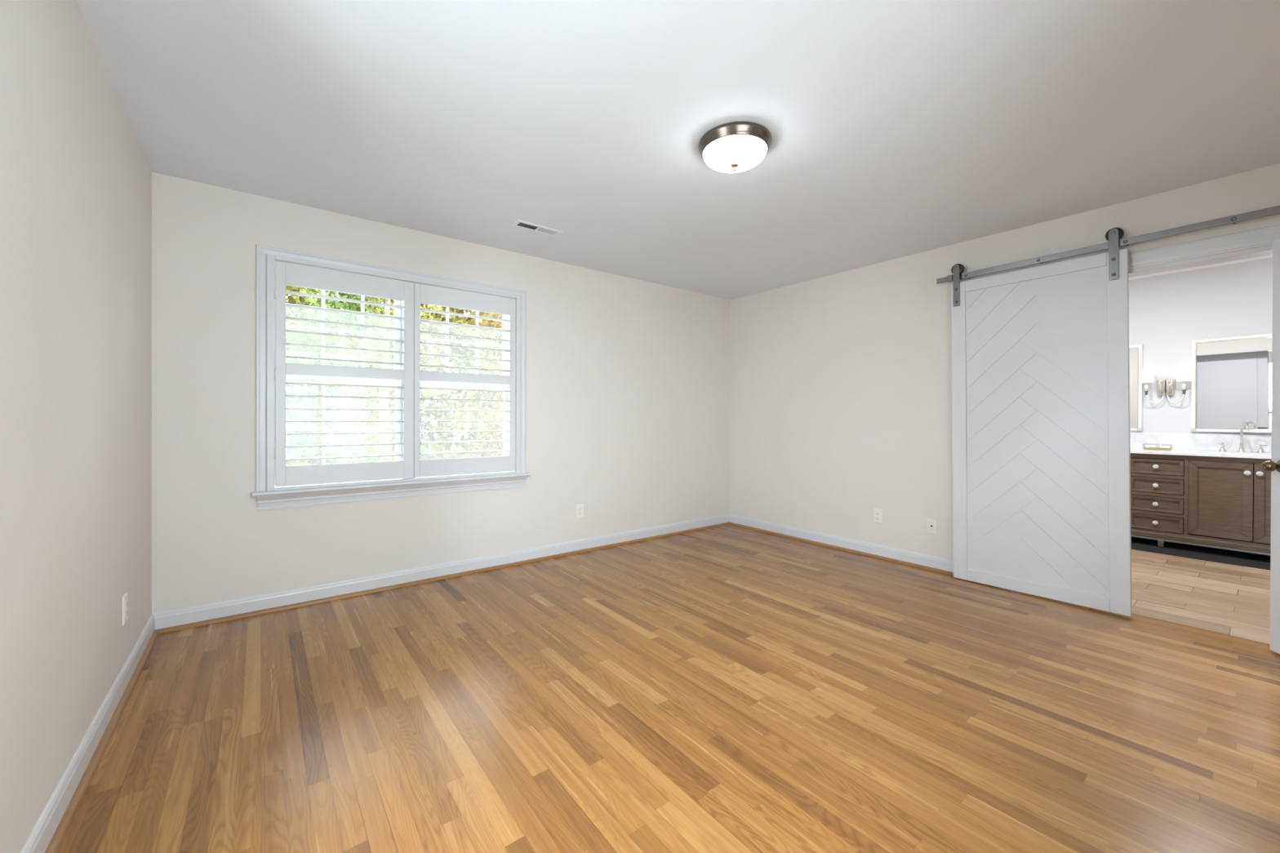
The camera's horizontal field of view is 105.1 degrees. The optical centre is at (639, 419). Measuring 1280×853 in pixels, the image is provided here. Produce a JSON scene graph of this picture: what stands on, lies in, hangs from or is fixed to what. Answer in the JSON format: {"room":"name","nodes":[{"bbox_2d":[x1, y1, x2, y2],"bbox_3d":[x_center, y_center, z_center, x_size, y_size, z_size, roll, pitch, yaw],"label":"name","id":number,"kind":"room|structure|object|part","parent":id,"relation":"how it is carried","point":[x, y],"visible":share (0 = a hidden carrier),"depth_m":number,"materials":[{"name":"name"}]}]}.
{"room":"empty bedroom","nodes":[
{"label":"empty bedroom","id":0,"kind":"room"},
{"bbox_2d":[0,0,151,852],"bbox_3d":[-1.333,-0.128,0.858,0.150,2.740,4.270,0,0,-38],"label":"wall","id":1,"kind":"structure","parent":0,"point":[76,174],"depth_m":1.43,"materials":[{"name":"paint"}]},
{"bbox_2d":[20,613,159,852],"bbox_3d":[-1.311,1.090,0.977,0.032,0.104,4.120,0,0,-38],"label":"baseboard","id":2,"kind":"structure","parent":1,"relation":"attached to","point":[47,836],"depth_m":1.57,"materials":[{"name":"white wood"}]},
{"bbox_2d":[122,592,128,625],"bbox_3d":[-2.174,0.799,2.072,0.008,0.116,0.072,0,0,-38],"label":"wall outlet","id":3,"kind":"object","parent":1,"relation":"attached to","point":[125,598],"visible":1,"depth_m":2.06,"materials":[{"name":"white plastic"}]},
{"bbox_2d":[151,172,729,613],"bbox_3d":[-0.862,-0.137,4.026,4.775,2.740,0.160,0,0,-38],"label":"wall","id":4,"kind":"structure","parent":0,"point":[628,379],"depth_m":3.36,"materials":[{"name":"paint"}]},
{"bbox_2d":[251,244,530,511],"bbox_3d":[-1.616,-0.242,3.426,1.718,1.548,0.263,0,0,-38],"label":"window","id":5,"kind":"structure","parent":4,"relation":"in","point":[275,500],"depth_m":3.24,"materials":[{"name":"white wood"}]},
{"bbox_3d":[-1.988,-0.169,3.258,0.704,1.122,0.010,0,0,-38],"label":"screen frame","id":6,"kind":"part","parent":5,"relation":"part of","materials":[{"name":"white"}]},
{"bbox_2d":[285,289,394,367],"bbox_3d":[-1.959,-0.597,3.221,0.632,0.602,0.010,0,0,-38],"label":"grille","id":7,"kind":"object","parent":5,"relation":"attached to","point":[322,328],"depth_m":3.20,"materials":[{"name":"white wood"}]},
{"bbox_2d":[285,385,395,464],"bbox_3d":[-1.937,0.052,3.192,0.632,0.560,0.010,0,0,-38],"label":"grille","id":8,"kind":"object","parent":5,"relation":"attached to","point":[363,427],"depth_m":3.20,"materials":[{"name":"white wood"}]},
{"bbox_3d":[-1.964,-0.598,3.227,0.712,0.690,0.032,0,0,-38],"label":"sash","id":9,"kind":"part","parent":5,"relation":"part of","materials":[{"name":"white wood"}]},
{"bbox_3d":[-1.942,0.061,3.198,0.712,0.668,0.032,0,0,-38],"label":"sash","id":10,"kind":"part","parent":5,"relation":"part of","materials":[{"name":"white wood"}]},
{"bbox_2d":[266,253,520,491],"bbox_3d":[-1.564,-0.273,3.355,1.578,1.388,0.089,0,0,-38],"label":"plantation shutter","id":11,"kind":"object","parent":5,"relation":"attached to","point":[279,274],"visible":1,"depth_m":3.25,"materials":[{"name":"white wood"}]},
{"bbox_3d":[-1.854,-0.267,3.130,0.761,1.331,0.029,0,0,-38],"label":"shutter panel","id":12,"kind":"part","parent":11,"relation":"part of","materials":[{"name":"white wood"}]},
{"bbox_3d":[-1.262,-0.267,3.589,0.734,1.331,0.029,0,0,-38],"label":"shutter panel","id":13,"kind":"part","parent":11,"relation":"part of","materials":[{"name":"white wood"}]},
{"bbox_2d":[420,306,503,373],"bbox_3d":[-1.335,-0.597,3.705,0.632,0.602,0.010,0,0,-38],"label":"grille","id":14,"kind":"object","parent":5,"relation":"attached to","point":[446,340],"depth_m":3.68,"materials":[{"name":"white wood"}]},
{"bbox_3d":[-1.364,-0.169,3.742,0.704,1.122,0.010,0,0,-38],"label":"screen frame","id":15,"kind":"part","parent":5,"relation":"part of","materials":[{"name":"white"}]},
{"bbox_3d":[-1.317,0.061,3.682,0.712,0.668,0.032,0,0,-38],"label":"sash","id":16,"kind":"part","parent":5,"relation":"part of","materials":[{"name":"white wood"}]},
{"bbox_3d":[-1.340,-0.598,3.711,0.712,0.690,0.032,0,0,-38],"label":"sash","id":17,"kind":"part","parent":5,"relation":"part of","materials":[{"name":"white"}]},
{"bbox_2d":[152,514,729,633],"bbox_3d":[-0.796,1.081,3.963,4.505,0.104,0.032,0,0,-38],"label":"baseboard","id":18,"kind":"structure","parent":4,"relation":"attached to","point":[211,613],"depth_m":3.30,"materials":[{"name":"white wood"}]},
{"bbox_2d":[576,503,583,518],"bbox_3d":[-0.514,0.782,4.195,0.072,0.116,0.008,0,0,-38],"label":"wall outlet","id":19,"kind":"object","parent":4,"relation":"attached to","point":[580,508],"visible":1,"depth_m":4.19,"materials":[{"name":"white plastic"}]},
{"bbox_2d":[57,524,1279,852],"bbox_3d":[1.835,1.195,3.018,7.505,0.100,4.750,0,0,-38],"label":"floor","id":20,"kind":"structure","parent":0,"point":[729,688],"depth_m":1.88,"materials":[{"name":"brown wood"}]},
{"bbox_2d":[1131,537,1270,570],"bbox_3d":[4.658,1.147,4.415,0.570,0.006,1.600,0,0,-38],"label":"floor mat","id":21,"kind":"object","parent":20,"relation":"on","point":[1253,561],"visible":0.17,"depth_m":4.18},
{"bbox_2d":[1130,453,1271,555],"bbox_3d":[4.877,0.731,4.595,0.644,0.838,1.918,0,0,-38],"label":"bathroom vanity","id":22,"kind":"object","parent":20,"relation":"on","point":[1224,503],"visible":0.66,"depth_m":4.20,"materials":[{"name":"brown wood"}]},
{"bbox_3d":[4.631,0.929,4.405,0.022,0.041,0.039,0,0,-38],"label":"crystal knob","id":23,"kind":"part","parent":22,"relation":"part of","materials":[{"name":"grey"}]},
{"bbox_3d":[4.631,0.761,4.404,0.022,0.041,0.039,0,0,-38],"label":"crystal knob","id":24,"kind":"part","parent":22,"relation":"part of","materials":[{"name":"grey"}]},
{"bbox_3d":[4.632,0.592,4.404,0.022,0.041,0.039,0,0,-38],"label":"crystal knob","id":25,"kind":"part","parent":22,"relation":"part of","materials":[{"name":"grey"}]},
{"bbox_3d":[4.633,0.424,4.403,0.022,0.041,0.039,0,0,-38],"label":"crystal knob","id":26,"kind":"part","parent":22,"relation":"part of","materials":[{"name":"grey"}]},
{"bbox_3d":[4.646,0.929,4.417,0.020,0.132,0.336,0,0,-38],"label":"drawer","id":27,"kind":"part","parent":22,"relation":"part of","materials":[{"name":"brown wood"}]},
{"bbox_3d":[4.646,0.761,4.416,0.020,0.132,0.336,0,0,-38],"label":"drawer","id":28,"kind":"part","parent":22,"relation":"part of","materials":[{"name":"brown wood"}]},
{"bbox_3d":[4.647,0.592,4.415,0.020,0.132,0.336,0,0,-38],"label":"drawer","id":29,"kind":"part","parent":22,"relation":"part of","materials":[{"name":"brown wood"}]},
{"bbox_3d":[4.647,0.424,4.415,0.020,0.132,0.336,0,0,-38],"label":"drawer","id":30,"kind":"part","parent":22,"relation":"part of","materials":[{"name":"brown wood"}]},
{"bbox_3d":[4.682,1.100,4.405,0.042,0.077,0.042,0,0,-38],"label":"leg","id":31,"kind":"part","parent":22,"relation":"part of","materials":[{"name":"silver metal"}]},
{"bbox_2d":[1130,447,1271,459],"bbox_3d":[4.903,0.300,4.612,0.701,0.024,1.934,0,0,-38],"label":"countertop","id":32,"kind":"structure","parent":22,"relation":"on","point":[1136,451],"depth_m":4.31,"materials":[{"name":"stone"}]},
{"bbox_2d":[1142,444,1172,450],"bbox_3d":[4.966,0.263,4.704,0.130,0.050,0.188,0,0,-38],"label":"tray","id":33,"kind":"object","parent":32,"relation":"on","point":[1144,447],"visible":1,"depth_m":4.69,"materials":[{"name":"gold metal"}]},
{"bbox_3d":[4.966,0.256,4.704,0.128,0.036,0.186,0,0,-38],"label":"tray rail","id":34,"kind":"part","parent":33,"relation":"part of","materials":[{"name":"silver metal"}]},
{"bbox_2d":[1217,421,1267,453],"bbox_3d":[5.324,0.154,4.340,0.158,0.273,0.284,0,0,-38],"label":"sink faucet","id":35,"kind":"object","parent":32,"relation":"on","point":[1241,449],"visible":0.98,"depth_m":4.36,"materials":[{"name":"silver metal"}]},
{"bbox_3d":[5.360,0.257,4.367,0.058,0.068,0.058,0,0,-38],"label":"spout","id":36,"kind":"part","parent":35,"relation":"part of","materials":[{"name":"silver metal"}]},
{"bbox_3d":[5.325,0.124,4.318,0.021,0.213,0.138,0,0,35],"label":"spout","id":37,"kind":"part","parent":35,"relation":"part of","materials":[{"name":"silver metal"}]},
{"bbox_3d":[4.874,0.672,4.122,0.020,0.635,0.350,0,0,-38],"label":"cabinet door","id":38,"kind":"part","parent":22,"relation":"part of","materials":[{"name":"brown wood"}]},
{"bbox_3d":[4.950,0.436,3.994,0.022,0.041,0.039,0,0,-38],"label":"crystal knob","id":39,"kind":"part","parent":22,"relation":"part of","materials":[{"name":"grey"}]},
{"bbox_3d":[4.988,0.437,3.945,0.022,0.041,0.039,0,0,-38],"label":"crystal knob","id":40,"kind":"part","parent":22,"relation":"part of","materials":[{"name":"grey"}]},
{"bbox_3d":[5.092,0.674,3.841,0.020,0.635,0.350,0,0,-38],"label":"cabinet door","id":41,"kind":"part","parent":22,"relation":"part of","materials":[{"name":"brown wood"}]},
{"bbox_2d":[75,0,1279,299],"bbox_3d":[0.442,-1.397,2.245,4.655,0.200,4.240,0,0,-38],"label":"ceiling","id":42,"kind":"structure","parent":0,"point":[897,128],"depth_m":2.05,"materials":[{"name":"paint"}]},
{"bbox_2d":[511,219,562,236],"bbox_3d":[-0.702,-1.301,3.343,0.330,0.007,0.118,0,0,-38],"label":"ceiling vent","id":43,"kind":"object","parent":42,"relation":"in","point":[517,224],"visible":1,"depth_m":3.34,"materials":[{"name":"white metal"}]},
{"bbox_2d":[698,121,772,173],"bbox_3d":[0.442,-1.228,2.291,0.337,0.137,0.337,0,0,-38],"label":"ceiling light","id":44,"kind":"object","parent":42,"relation":"attached to","point":[733,147],"visible":1,"depth_m":2.20,"materials":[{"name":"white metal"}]},
{"bbox_3d":[0.442,-1.220,2.291,0.295,0.062,0.295,0,0,-38],"label":"lamp shade","id":45,"kind":"part","parent":44,"relation":"part of","materials":[{"name":"white glass"}]},
{"bbox_2d":[728,163,1279,559],"bbox_3d":[2.335,-0.245,3.700,0.120,2.980,4.270,0,0,-38],"label":"wall","id":46,"kind":"structure","parent":0,"point":[841,383],"depth_m":4.08,"materials":[{"name":"paint"}]},
{"bbox_2d":[728,514,953,575],"bbox_3d":[1.685,1.088,4.413,0.032,0.104,2.360,0,0,-38],"label":"baseboard","id":47,"kind":"structure","parent":46,"relation":"attached to","point":[944,566],"depth_m":4.23,"materials":[{"name":"white wood"}]},
{"bbox_2d":[873,508,882,524],"bbox_3d":[1.971,0.801,4.064,0.008,0.116,0.072,0,0,-38],"label":"wall outlet","id":48,"kind":"object","parent":46,"relation":"attached to","point":[877,513],"visible":1,"depth_m":4.06,"materials":[{"name":"white plastic"}]},
{"bbox_2d":[926,517,937,534],"bbox_3d":[2.221,0.812,3.735,0.015,0.116,0.072,0,0,-38],"label":"cable jack","id":49,"kind":"object","parent":46,"relation":"attached to","point":[931,523],"visible":1,"depth_m":3.73,"materials":[{"name":"white plastic"}]},
{"bbox_2d":[936,205,1279,284],"bbox_3d":[2.793,-1.035,2.940,0.090,0.048,1.835,0,0,-38],"label":"door track","id":50,"kind":"object","parent":46,"relation":"attached to","point":[1234,219],"visible":1,"depth_m":2.83,"materials":[{"name":"metal"}]},
{"bbox_2d":[951,227,1132,616],"bbox_3d":[2.550,0.005,3.198,0.064,2.264,0.917,0,0,-38],"label":"door","id":51,"kind":"structure","parent":50,"relation":"hanging from","point":[1041,359],"depth_m":3.13,"materials":[{"name":"white wood"}]},
{"bbox_3d":[2.552,-0.948,3.206,0.040,0.076,0.736,0,0,-38],"label":"rail","id":52,"kind":"part","parent":51,"relation":"part of","materials":[{"name":"white wood"}]},
{"bbox_3d":[2.562,0.074,3.205,0.036,1.975,0.743,0,0,-38],"label":"herringbone panel","id":53,"kind":"part","parent":51,"relation":"part of","materials":[{"name":"white wood"}]},
{"bbox_3d":[2.560,1.098,3.194,0.040,0.078,0.736,0,0,-38],"label":"rail","id":54,"kind":"part","parent":51,"relation":"part of","materials":[{"name":"white wood"}]},
{"bbox_2d":[1128,224,1279,277],"bbox_3d":[2.963,0.086,2.873,0.142,2.128,1.646,0,0,-38],"label":"trim","id":55,"kind":"structure","parent":46,"relation":"attached to","point":[1263,237],"depth_m":2.66,"materials":[{"name":"white wood"}]},
{"bbox_2d":[1128,257,1272,435],"bbox_3d":[5.328,-0.239,4.736,0.120,2.980,3.440,0,0,-38],"label":"wall","id":56,"kind":"structure","parent":0,"point":[1167,312],"depth_m":4.72,"materials":[{"name":"white paint"}]},
{"bbox_2d":[1128,344,1142,431],"bbox_3d":[4.881,-0.324,5.190,0.029,0.872,0.617,0,0,-38],"label":"wall mirror","id":57,"kind":"object","parent":56,"relation":"attached to","point":[1135,352],"visible":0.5,"depth_m":4.99,"materials":[{"name":"white mirror"}]},
{"bbox_2d":[1138,368,1192,403],"bbox_3d":[5.126,-0.324,4.785,0.138,0.331,0.358,0,0,-38],"label":"wall sconce","id":58,"kind":"object","parent":56,"relation":"attached to","point":[1165,387],"visible":1,"depth_m":4.79,"materials":[{"name":"white fabric"}]},
{"bbox_3d":[5.037,-0.429,4.875,0.106,0.123,0.106,0,0,-38],"label":"lamp shade","id":59,"kind":"part","parent":58,"relation":"part of","materials":[{"name":"fabric"}]},
{"bbox_3d":[5.091,-0.211,4.844,0.139,0.103,0.019,0,0,26],"label":"sconce arm","id":60,"kind":"part","parent":58,"relation":"part of","materials":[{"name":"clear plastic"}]},
{"bbox_3d":[5.176,-0.318,4.824,0.012,0.153,0.116,0,0,-38],"label":"plate","id":61,"kind":"part","parent":58,"relation":"part of","materials":[{"name":"silver metal"}]},
{"bbox_3d":[5.174,-0.210,4.737,0.019,0.103,0.139,0,0,-12],"label":"sconce arm","id":62,"kind":"part","parent":58,"relation":"part of","materials":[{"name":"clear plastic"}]},
{"bbox_3d":[5.191,-0.428,4.676,0.106,0.123,0.106,0,0,-38],"label":"lamp shade","id":63,"kind":"part","parent":58,"relation":"part of","materials":[{"name":"fabric"}]},
{"bbox_2d":[1129,432,1271,453],"bbox_3d":[5.172,0.211,4.820,0.020,0.155,1.934,0,0,-38],"label":"backsplash","id":64,"kind":"structure","parent":56,"relation":"attached to","point":[1203,442],"depth_m":4.64,"materials":[{"name":"stone"}]},
{"bbox_2d":[1191,333,1272,432],"bbox_3d":[5.441,-0.319,4.428,0.029,0.872,0.617,0,0,-33],"label":"wall mirror","id":65,"kind":"object","parent":56,"relation":"attached to","point":[1231,384],"visible":0.93,"depth_m":4.48,"materials":[{"name":"white mirror"}]},
{"bbox_2d":[1128,254,1272,279],"bbox_3d":[4.194,-1.580,3.849,3.000,0.300,3.440,0,0,-38],"label":"ceiling","id":66,"kind":"structure","parent":0,"point":[1270,255],"depth_m":4.60,"materials":[{"name":"white paint"}]},
{"label":"outside","id":67,"kind":"structure","parent":0,"visible":0},
{"bbox_2d":[285,433,500,466],"bbox_3d":[-12.013,1.604,22.114,60.000,0.837,42.000,0,0,-38],"label":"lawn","id":68,"kind":"structure","parent":67,"point":[460,435],"depth_m":24.92,"materials":[{"name":"green plant"}]},
{"bbox_2d":[285,285,328,439],"bbox_3d":[-8.973,-1.816,11.326,3.521,8.013,3.942,0,0,26],"label":"tree","id":69,"kind":"object","parent":68,"relation":"on","point":[292,322],"visible":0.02,"depth_m":11.69,"materials":[{"name":"green plant"}]},
{"bbox_2d":[285,287,445,464],"bbox_3d":[-5.542,-0.726,9.350,3.123,5.869,2.775,0,0,14],"label":"tree","id":70,"kind":"object","parent":68,"relation":"on","point":[344,402],"visible":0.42,"depth_m":8.94,"materials":[{"name":"green plant"}]},
{"bbox_2d":[289,295,454,461],"bbox_3d":[-6.985,-2.233,13.518,3.487,8.847,4.101,0,0,30],"label":"tree","id":71,"kind":"object","parent":68,"relation":"on","point":[383,415],"visible":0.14,"depth_m":13.46,"materials":[{"name":"green plant"}]},
{"bbox_2d":[285,284,502,466],"bbox_3d":[-8.247,-3.629,22.197,30.449,11.623,6.520,0,0,-38],"label":"foliage","id":72,"kind":"object","parent":68,"relation":"on","point":[446,393],"visible":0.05,"depth_m":19.65,"materials":[{"name":"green plant"}]},
{"bbox_2d":[425,309,503,457],"bbox_3d":[-3.000,-0.549,10.730,2.947,5.514,2.765,0,0,37],"label":"tree","id":73,"kind":"object","parent":68,"relation":"on","point":[495,425],"visible":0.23,"depth_m":10.36,"materials":[{"name":"green plant"}]},
{"bbox_2d":[441,311,503,456],"bbox_3d":[-4.152,-2.554,15.488,3.464,9.497,3.967,0,0,-3],"label":"tree","id":74,"kind":"object","parent":68,"relation":"on","point":[469,332],"visible":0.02,"depth_m":14.86,"materials":[{"name":"green plant"}]},
{"bbox_3d":[1.759,-0.117,0.668,4.505,2.740,0.120,0,0,-38],"label":"wall","id":75,"kind":"structure","parent":0,"visible":0},
{"bbox_2d":[1262,237,1279,653],"bbox_3d":[3.052,0.127,2.055,0.172,2.028,0.762,0,0,13],"label":"door","id":76,"kind":"structure","parent":75,"relation":"in","point":[1273,465],"depth_m":2.41,"materials":[{"name":"white wood"}]},
{"bbox_3d":[3.071,0.227,2.382,0.058,0.053,0.053,0,0,18],"label":"knob","id":77,"kind":"part","parent":76,"relation":"part of","materials":[{"name":"gold metal"}]}
]}

